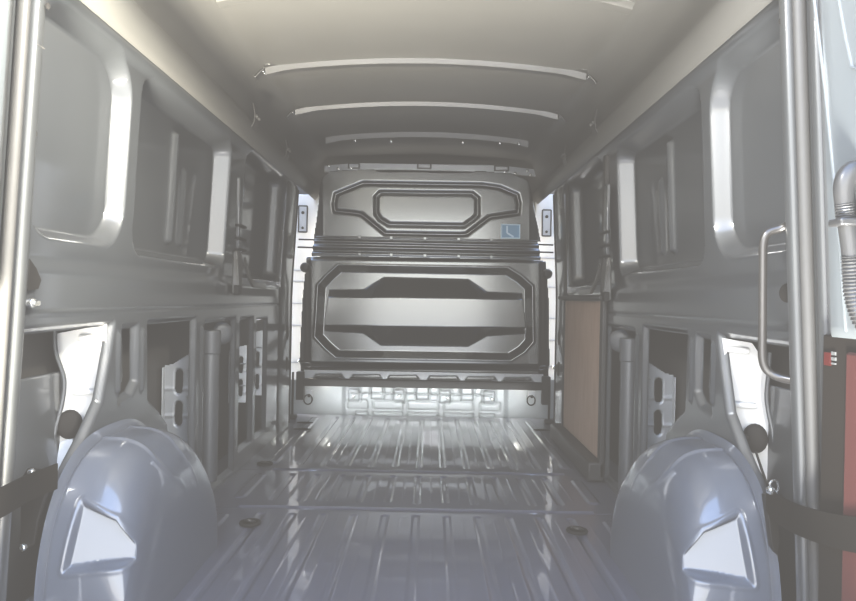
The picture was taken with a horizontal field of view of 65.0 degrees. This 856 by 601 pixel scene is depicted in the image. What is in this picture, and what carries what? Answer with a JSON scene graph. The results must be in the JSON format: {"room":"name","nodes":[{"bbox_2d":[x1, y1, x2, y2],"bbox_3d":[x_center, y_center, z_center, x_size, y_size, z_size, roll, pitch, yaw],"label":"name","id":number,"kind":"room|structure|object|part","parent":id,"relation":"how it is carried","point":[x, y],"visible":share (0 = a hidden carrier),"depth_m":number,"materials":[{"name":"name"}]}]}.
{"room":"vehicle interior","nodes":[
{"label":"vehicle interior","id":0,"kind":"room"},
{"bbox_2d":[6,0,296,600],"bbox_3d":[-0.983,-0.018,3.153,0.215,1.810,3.500,1,0,0],"label":"wall","id":1,"kind":"structure","parent":0,"point":[133,228],"depth_m":2.12,"materials":[{"name":"grey metal"}]},
{"bbox_2d":[0,0,50,600],"bbox_3d":[-0.963,-0.006,1.445,0.292,2.180,0.216,1,0,0],"label":"door frame","id":2,"kind":"structure","parent":1,"relation":"attached to","point":[37,10],"depth_m":1.44,"materials":[{"name":"paint"}]},
{"bbox_2d":[0,0,12,184],"bbox_3d":[-0.866,0.097,0.895,0.126,2.382,0.885,1,0,0],"label":"door","id":3,"kind":"structure","parent":2,"relation":"attached to","point":[5,5],"depth_m":1.31,"materials":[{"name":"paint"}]},
{"bbox_2d":[0,0,30,460],"bbox_3d":[-0.885,-0.015,1.405,0.130,2.101,0.024,1,0,0],"label":"seal","id":4,"kind":"object","parent":2,"relation":"attached to","point":[23,7],"visible":1,"depth_m":1.40,"materials":[{"name":"grey rubber"}]},
{"bbox_2d":[0,463,57,552],"bbox_3d":[-0.865,0.483,1.444,0.086,0.247,0.399,1,0,-21],"label":"strap","id":5,"kind":"object","parent":2,"relation":"attached to","point":[29,492],"visible":1,"depth_m":1.54,"materials":[{"name":"paint"}]},
{"bbox_3d":[-0.933,0.503,1.611,0.085,0.204,0.012,1,0,0],"label":"anchor plate","id":6,"kind":"part","parent":5,"relation":"part of","materials":[{"name":"paint"}]},
{"bbox_2d":[26,298,40,307],"bbox_3d":[-0.896,0.006,1.530,0.023,0.024,0.024,1,0,11],"label":"stud","id":7,"kind":"object","parent":1,"relation":"attached to","point":[30,302],"visible":1,"depth_m":1.53,"materials":[{"name":"metal"}]},
{"bbox_2d":[27,259,40,290],"bbox_3d":[-0.903,-0.059,1.540,0.006,0.074,0.053,1,0,0],"label":"access cover","id":8,"kind":"object","parent":1,"relation":"attached to","point":[34,280],"visible":0.77,"depth_m":1.53,"materials":[{"name":"grey plastic"}]},
{"bbox_2d":[57,439,72,468],"bbox_3d":[-1.026,0.444,1.899,0.053,0.114,0.008,1,0,-23],"label":"flap","id":9,"kind":"object","parent":1,"relation":"attached to","point":[64,445],"visible":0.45,"depth_m":1.89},
{"bbox_2d":[57,324,106,441],"bbox_3d":[-0.998,0.294,1.915,0.143,0.454,0.022,1,0,-23],"label":"panel","id":10,"kind":"object","parent":1,"relation":"attached to","point":[79,350],"visible":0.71,"depth_m":1.92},
{"bbox_2d":[58,410,82,438],"bbox_3d":[-1.020,0.351,1.893,0.084,0.082,0.032,1,0,-20],"label":"plug","id":11,"kind":"object","parent":10,"relation":"attached to","point":[70,421],"visible":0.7,"depth_m":1.89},
{"bbox_3d":[-0.926,0.433,2.959,0.030,0.792,2.930,1,0,0],"label":"frame","id":12,"kind":"part","parent":1,"relation":"part of","materials":[{"name":"grey paint"}]},
{"bbox_2d":[161,354,188,442],"bbox_3d":[-0.998,0.469,2.717,0.145,0.560,0.043,1,0,0],"label":"bracket","id":13,"kind":"object","parent":1,"relation":"attached to","point":[170,396],"visible":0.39,"depth_m":2.73,"materials":[{"name":"metal"}]},
{"bbox_2d":[202,322,232,482],"bbox_3d":[-0.956,0.440,3.003,0.098,0.677,0.284,1,0,-3],"label":"tube","id":14,"kind":"object","parent":1,"relation":"attached to","point":[221,333],"visible":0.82,"depth_m":2.87,"materials":[{"name":"grey metal"}]},
{"bbox_2d":[228,345,246,402],"bbox_3d":[-0.962,0.372,3.397,0.084,0.290,0.038,1,0,-6],"label":"bracket","id":15,"kind":"object","parent":1,"relation":"attached to","point":[242,349],"visible":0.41,"depth_m":3.40,"materials":[{"name":"metal"}]},
{"bbox_3d":[-0.961,0.372,3.408,0.081,0.290,0.019,1,0,0],"label":"plate","id":16,"kind":"part","parent":15,"relation":"part of","materials":[{"name":"white metal"}]},
{"bbox_2d":[232,177,265,294],"bbox_3d":[-0.868,-0.299,3.266,0.058,0.545,0.472,1,0,0],"label":"bracket","id":17,"kind":"object","parent":1,"relation":"attached to","point":[237,273],"visible":1,"depth_m":3.10,"materials":[{"name":"metal"}]},
{"bbox_3d":[-0.866,-0.131,3.057,0.021,0.121,0.060,1,0,-26],"label":"arm","id":18,"kind":"part","parent":17,"relation":"part of","materials":[{"name":"metal"}]},
{"bbox_3d":[-0.849,-0.131,3.331,0.023,0.144,0.343,1,0,3],"label":"arm","id":19,"kind":"part","parent":17,"relation":"part of","materials":[{"name":"metal"}]},
{"bbox_2d":[255,330,262,394],"bbox_3d":[-0.956,0.346,3.718,0.074,0.360,0.038,1,0,-7],"label":"bracket","id":20,"kind":"object","parent":1,"relation":"attached to","point":[259,334],"visible":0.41,"depth_m":3.72,"materials":[{"name":"metal"}]},
{"bbox_2d":[172,414,641,600],"bbox_3d":[-0.046,0.900,3.679,2.000,0.126,5.450,1,0,0],"label":"floor","id":21,"kind":"structure","parent":0,"point":[348,507],"depth_m":2.61,"materials":[{"name":"paint"}]},
{"bbox_2d":[34,419,217,600],"bbox_3d":[-0.815,0.596,1.950,0.213,0.477,0.760,1,0,0],"label":"wheel arch","id":22,"kind":"object","parent":21,"relation":"on","point":[131,515],"visible":1,"depth_m":1.73,"materials":[{"name":"paint"}]},
{"bbox_2d":[239,518,260,526],"bbox_3d":[-0.665,0.824,2.511,0.080,0.024,0.080,1,0,0],"label":"lashing eye","id":23,"kind":"object","parent":21,"relation":"on","point":[248,522],"visible":1,"depth_m":2.50,"materials":[{"name":"grey metal"}]},
{"bbox_2d":[257,461,272,465],"bbox_3d":[-0.823,0.817,3.392,0.080,0.024,0.080,1,0,0],"label":"lashing eye","id":24,"kind":"object","parent":21,"relation":"on","point":[261,463],"visible":1,"depth_m":3.37,"materials":[{"name":"black metal"}]},
{"bbox_2d":[278,181,298,433],"bbox_3d":[-0.884,0.043,4.265,0.046,1.556,0.320,1,0,0],"label":"post","id":25,"kind":"object","parent":21,"relation":"on","point":[292,198],"visible":1,"depth_m":4.23,"materials":[{"name":"grey metal"}]},
{"bbox_2d":[290,372,296,418],"bbox_3d":[-0.940,0.659,4.665,0.060,0.325,0.060,1,0,0],"label":"support rod","id":26,"kind":"object","parent":21,"relation":"on","point":[292,416],"visible":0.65,"depth_m":4.66,"materials":[{"name":"paint"}]},
{"bbox_3d":[-0.940,0.658,4.665,0.016,0.323,0.015,1,0,0],"label":"rod","id":27,"kind":"part","parent":26,"relation":"part of","materials":[{"name":"paint"}]},
{"bbox_2d":[294,428,309,429],"bbox_3d":[-0.802,0.818,4.278,0.112,0.002,0.062,1,0,0],"label":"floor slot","id":28,"kind":"object","parent":21,"relation":"on","point":[294,428],"visible":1,"depth_m":4.27,"materials":[{"name":"grey metal"}]},
{"bbox_2d":[291,194,319,379],"bbox_3d":[-0.970,0.014,5.039,0.302,1.614,0.068,1,0,0],"label":"post","id":29,"kind":"object","parent":21,"relation":"on","point":[307,206],"visible":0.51,"depth_m":5.02,"materials":[{"name":"metal"}]},
{"bbox_3d":[-0.934,-0.609,5.022,0.063,0.193,0.018,1,0,0],"label":"plate","id":30,"kind":"part","parent":29,"relation":"part of","materials":[{"name":"metal"}]},
{"bbox_2d":[290,380,553,418],"bbox_3d":[-0.018,0.744,4.947,2.125,0.363,0.112,1,0,0],"label":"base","id":31,"kind":"structure","parent":21,"relation":"on","point":[327,400],"depth_m":4.93,"materials":[{"name":"metal"}]},
{"bbox_2d":[303,390,312,404],"bbox_3d":[-0.873,0.706,4.900,0.068,0.106,0.038,1,0,0],"label":"ring","id":32,"kind":"object","parent":31,"relation":"attached to","point":[309,393],"visible":0.95,"depth_m":4.90,"materials":[{"name":"metal"}]},
{"bbox_3d":[-0.866,0.679,4.909,0.052,0.051,0.020,1,0,0],"label":"anchor plate","id":33,"kind":"part","parent":32,"relation":"part of","materials":[{"name":"metal"}]},
{"bbox_2d":[527,391,535,405],"bbox_3d":[0.750,0.713,4.895,0.068,0.106,0.038,1,0,0],"label":"ring","id":34,"kind":"object","parent":31,"relation":"attached to","point":[531,394],"visible":1,"depth_m":4.89,"materials":[{"name":"metal"}]},
{"bbox_3d":[0.757,0.686,4.904,0.052,0.051,0.020,1,0,0],"label":"anchor plate","id":35,"kind":"part","parent":34,"relation":"part of","materials":[{"name":"metal"}]},
{"bbox_2d":[296,170,552,404],"bbox_3d":[-0.023,-0.105,4.821,1.822,1.655,0.142,1,0,0],"label":"bulkhead","id":36,"kind":"object","parent":21,"relation":"on","point":[442,320],"visible":0.99,"depth_m":4.80,"materials":[{"name":"metal"}]},
{"bbox_3d":[-0.021,0.150,4.827,1.807,0.907,0.131,1,0,0],"label":"panel","id":37,"kind":"part","parent":36,"relation":"part of","materials":[{"name":"metal"}]},
{"bbox_3d":[-0.013,-0.375,4.790,1.632,0.149,0.038,1,0,0],"label":"cross rail","id":38,"kind":"part","parent":36,"relation":"part of","materials":[{"name":"metal"}]},
{"bbox_3d":[-0.003,-0.671,4.821,1.636,0.522,0.047,1,0,0],"label":"panel","id":39,"kind":"part","parent":36,"relation":"part of","materials":[{"name":"metal"}]},
{"bbox_2d":[535,194,555,379],"bbox_3d":[0.943,0.032,5.033,0.304,1.648,0.068,1,0,0],"label":"post","id":40,"kind":"object","parent":21,"relation":"on","point":[544,209],"visible":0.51,"depth_m":5.01,"materials":[{"name":"metal"}]},
{"bbox_3d":[0.884,-0.578,5.016,0.063,0.193,0.018,1,0,0],"label":"plate","id":41,"kind":"part","parent":40,"relation":"part of","materials":[{"name":"metal"}]},
{"bbox_2d":[544,385,552,423],"bbox_3d":[0.840,0.720,4.660,0.060,0.268,0.060,1,0,0],"label":"support rod","id":42,"kind":"object","parent":21,"relation":"on","point":[546,421],"visible":0.85,"depth_m":4.65,"materials":[{"name":"paint"}]},
{"bbox_3d":[0.840,0.719,4.660,0.016,0.266,0.015,1,0,0],"label":"rod","id":43,"kind":"part","parent":42,"relation":"part of","materials":[{"name":"paint"}]},
{"bbox_2d":[553,186,564,422],"bbox_3d":[0.827,0.075,4.260,0.046,1.556,0.320,1,0,0],"label":"post","id":44,"kind":"object","parent":21,"relation":"on","point":[558,197],"visible":0.86,"depth_m":4.26,"materials":[{"name":"grey metal"}]},
{"bbox_2d":[566,526,587,534],"bbox_3d":[0.552,0.846,2.490,0.080,0.024,0.080,1,0,0],"label":"lashing eye","id":45,"kind":"object","parent":21,"relation":"on","point":[575,530],"visible":1,"depth_m":2.47,"materials":[{"name":"grey metal"}]},
{"bbox_2d":[610,429,781,600],"bbox_3d":[0.724,0.625,1.945,0.213,0.477,0.760,1,0,0],"label":"wheel arch","id":46,"kind":"object","parent":21,"relation":"on","point":[688,524],"visible":1,"depth_m":1.73,"materials":[{"name":"paint"}]},
{"bbox_2d":[297,185,554,259],"bbox_3d":[-0.020,-0.165,5.729,2.100,2.100,1.260,1,0,0],"label":"wall","id":47,"kind":"structure","parent":0,"point":[301,191],"depth_m":6.30,"materials":[{"name":"metal"}]},
{"bbox_3d":[-0.018,-0.167,6.330,2.100,2.100,0.060,1,0,0],"label":"panel","id":48,"kind":"part","parent":47,"relation":"part of","materials":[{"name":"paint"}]},
{"bbox_2d":[324,163,535,176],"bbox_3d":[0.034,-0.995,5.103,1.647,0.087,0.046,1,0,0],"label":"header","id":49,"kind":"object","parent":47,"relation":"attached to","point":[350,166],"visible":0.98,"depth_m":5.10,"materials":[{"name":"metal"}]},
{"bbox_2d":[80,0,772,206],"bbox_3d":[-0.011,-0.937,3.857,1.692,0.418,4.881,1,0,0],"label":"ceiling","id":50,"kind":"structure","parent":0,"point":[214,53],"depth_m":2.90,"materials":[{"name":"paint"}]},
{"bbox_2d":[251,103,260,130],"bbox_3d":[-0.816,-0.845,3.159,0.051,0.151,0.070,1,0,0],"label":"brace","id":51,"kind":"object","parent":50,"relation":"attached to","point":[257,118],"visible":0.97,"depth_m":3.14,"materials":[{"name":"metal"}]},
{"bbox_2d":[284,139,291,161],"bbox_3d":[-0.814,-0.847,3.860,0.051,0.151,0.070,1,0,0],"label":"brace","id":52,"kind":"object","parent":50,"relation":"attached to","point":[288,150],"visible":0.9,"depth_m":3.84,"materials":[{"name":"metal"}]},
{"bbox_2d":[254,58,596,86],"bbox_3d":[-0.011,-1.078,3.136,1.647,0.116,0.100,1,0,0],"label":"bow","id":53,"kind":"object","parent":50,"relation":"attached to","point":[580,75],"visible":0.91,"depth_m":3.11,"materials":[{"name":"metal"}]},
{"bbox_2d":[216,0,634,14],"bbox_3d":[-0.013,-1.093,2.426,1.490,0.080,0.105,1,0,0],"label":"bow","id":54,"kind":"object","parent":50,"relation":"attached to","point":[625,7],"visible":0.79,"depth_m":2.42,"materials":[{"name":"paint"}]},
{"bbox_2d":[286,102,566,123],"bbox_3d":[-0.009,-1.081,3.826,1.647,0.116,0.100,1,0,0],"label":"bow","id":55,"kind":"object","parent":50,"relation":"attached to","point":[298,111],"visible":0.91,"depth_m":3.80,"materials":[{"name":"metal"}]},
{"bbox_2d":[325,132,528,149],"bbox_3d":[-0.006,-1.089,4.546,1.360,0.104,0.150,1,0,0],"label":"bow","id":56,"kind":"object","parent":50,"relation":"attached to","point":[523,144],"visible":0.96,"depth_m":4.50,"materials":[{"name":"paint"}]},
{"bbox_2d":[560,143,566,165],"bbox_3d":[0.788,-0.818,3.855,0.051,0.151,0.070,1,0,0],"label":"brace","id":57,"kind":"object","parent":50,"relation":"attached to","point":[563,156],"visible":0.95,"depth_m":3.84,"materials":[{"name":"metal"}]},
{"bbox_2d":[589,109,597,137],"bbox_3d":[0.786,-0.815,3.155,0.051,0.151,0.070,1,0,0],"label":"brace","id":58,"kind":"object","parent":50,"relation":"attached to","point":[592,124],"visible":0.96,"depth_m":3.14,"materials":[{"name":"metal"}]},
{"bbox_2d":[543,0,795,600],"bbox_3d":[0.922,0.017,3.147,0.215,1.810,3.500,1,0,0],"label":"wall","id":59,"kind":"structure","parent":0,"point":[697,178],"depth_m":2.12,"materials":[{"name":"grey metal"}]},
{"bbox_2d":[550,155,609,480],"bbox_3d":[0.810,0.081,3.673,0.080,1.546,1.010,1,0,0],"label":"door","id":60,"kind":"structure","parent":59,"relation":"in","point":[592,468],"depth_m":3.49,"materials":[{"name":"paint"}]},
{"bbox_3d":[0.827,0.380,3.639,0.010,0.757,0.840,1,0,0],"label":"plywood panel","id":61,"kind":"part","parent":60,"relation":"part of","materials":[{"name":"brown wood"}]},
{"bbox_2d":[579,184,610,301],"bbox_3d":[0.818,-0.268,3.261,0.058,0.545,0.472,1,0,0],"label":"bracket","id":62,"kind":"object","parent":59,"relation":"attached to","point":[606,268],"visible":1,"depth_m":3.10,"materials":[{"name":"metal"}]},
{"bbox_3d":[0.794,-0.101,3.326,0.023,0.144,0.343,1,0,-2],"label":"arm","id":63,"kind":"part","parent":62,"relation":"part of","materials":[{"name":"metal"}]},
{"bbox_3d":[0.809,-0.100,3.052,0.021,0.121,0.060,1,0,27],"label":"arm","id":64,"kind":"part","parent":62,"relation":"part of","materials":[{"name":"metal"}]},
{"bbox_2d":[608,330,634,488],"bbox_3d":[0.877,0.474,2.998,0.098,0.677,0.284,1,0,3],"label":"tube","id":65,"kind":"object","parent":59,"relation":"attached to","point":[620,341],"visible":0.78,"depth_m":2.87,"materials":[{"name":"grey metal"}]},
{"bbox_2d":[647,363,675,447],"bbox_3d":[0.916,0.504,2.711,0.145,0.560,0.043,1,0,0],"label":"bracket","id":66,"kind":"object","parent":59,"relation":"attached to","point":[666,405],"visible":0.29,"depth_m":2.72,"materials":[{"name":"metal"}]},
{"bbox_3d":[0.847,0.466,2.954,0.030,0.792,2.930,1,0,0],"label":"frame","id":67,"kind":"part","parent":59,"relation":"part of","materials":[{"name":"grey paint"}]},
{"bbox_2d":[722,338,767,478],"bbox_3d":[0.916,0.320,1.910,0.154,0.420,0.022,1,0,23],"label":"panel","id":68,"kind":"object","parent":59,"relation":"attached to","point":[748,379],"visible":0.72,"depth_m":1.91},
{"bbox_2d":[744,424,767,452],"bbox_3d":[0.919,0.390,1.887,0.067,0.082,0.042,1,0,23],"label":"plug","id":69,"kind":"object","parent":68,"relation":"attached to","point":[756,435],"visible":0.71,"depth_m":1.88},
{"bbox_2d":[755,451,767,483],"bbox_3d":[0.846,0.435,1.689,0.012,0.065,0.233,1,0,17],"label":"wire","id":70,"kind":"object","parent":59,"relation":"attached to","point":[756,452],"visible":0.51,"depth_m":1.75,"materials":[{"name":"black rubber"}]},
{"bbox_2d":[779,283,787,302],"bbox_3d":[0.822,-0.017,1.543,0.011,0.044,0.044,1,0,-11],"label":"grommet","id":71,"kind":"object","parent":59,"relation":"attached to","point":[783,290],"visible":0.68,"depth_m":1.54,"materials":[{"name":"black rubber"}]},
{"bbox_2d":[779,0,828,600],"bbox_3d":[0.880,0.028,1.439,0.314,2.180,0.216,1,0,0],"label":"door frame","id":72,"kind":"structure","parent":59,"relation":"attached to","point":[785,6],"depth_m":1.43,"materials":[{"name":"paint"}]},
{"bbox_2d":[758,222,789,383],"bbox_3d":[0.775,-0.002,1.478,0.092,0.383,0.037,1,0,33],"label":"handle","id":73,"kind":"object","parent":72,"relation":"attached to","point":[763,241],"visible":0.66,"depth_m":1.49,"materials":[{"name":"grey metal"}]},
{"bbox_2d":[792,0,819,600],"bbox_3d":[0.791,0.017,1.400,0.130,2.101,0.024,1,0,0],"label":"seal","id":74,"kind":"object","parent":72,"relation":"attached to","point":[798,6],"visible":0.89,"depth_m":1.39,"materials":[{"name":"grey rubber"}]},
{"bbox_2d":[813,0,855,600],"bbox_3d":[0.777,0.127,0.891,0.106,2.382,0.885,1,0,0],"label":"door","id":75,"kind":"structure","parent":72,"relation":"attached to","point":[836,30],"depth_m":1.27,"materials":[{"name":"paint"}]},
{"bbox_2d":[762,483,855,554],"bbox_3d":[0.770,0.477,1.347,0.044,0.236,0.495,1,0,8],"label":"strap","id":76,"kind":"object","parent":75,"relation":"attached to","point":[837,531],"visible":1,"depth_m":1.37,"materials":[{"name":"fabric"}]},
{"bbox_3d":[0.806,0.525,1.579,0.039,0.140,0.020,1,0,0],"label":"anchor plate","id":77,"kind":"part","parent":76,"relation":"part of","materials":[{"name":"paint"}]},
{"bbox_2d":[769,479,779,492],"bbox_3d":[0.803,0.433,1.559,0.030,0.037,0.006,1,0,-11],"label":"wire loop","id":78,"kind":"object","parent":76,"relation":"attached to","point":[772,480],"visible":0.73,"depth_m":1.56,"materials":[{"name":"metal"}]},
{"bbox_3d":[0.788,-0.495,0.888,0.106,1.137,0.885,1,0,0],"label":"panel","id":79,"kind":"part","parent":75,"relation":"part of","materials":[{"name":"paint"}]},
{"bbox_2d":[828,160,855,327],"bbox_3d":[0.775,-0.091,1.213,0.089,0.327,0.042,1,0,0],"label":"cable conduit","id":80,"kind":"object","parent":75,"relation":"attached to","point":[844,183],"visible":1,"depth_m":1.20,"materials":[{"name":"grey plastic"}]}
]}

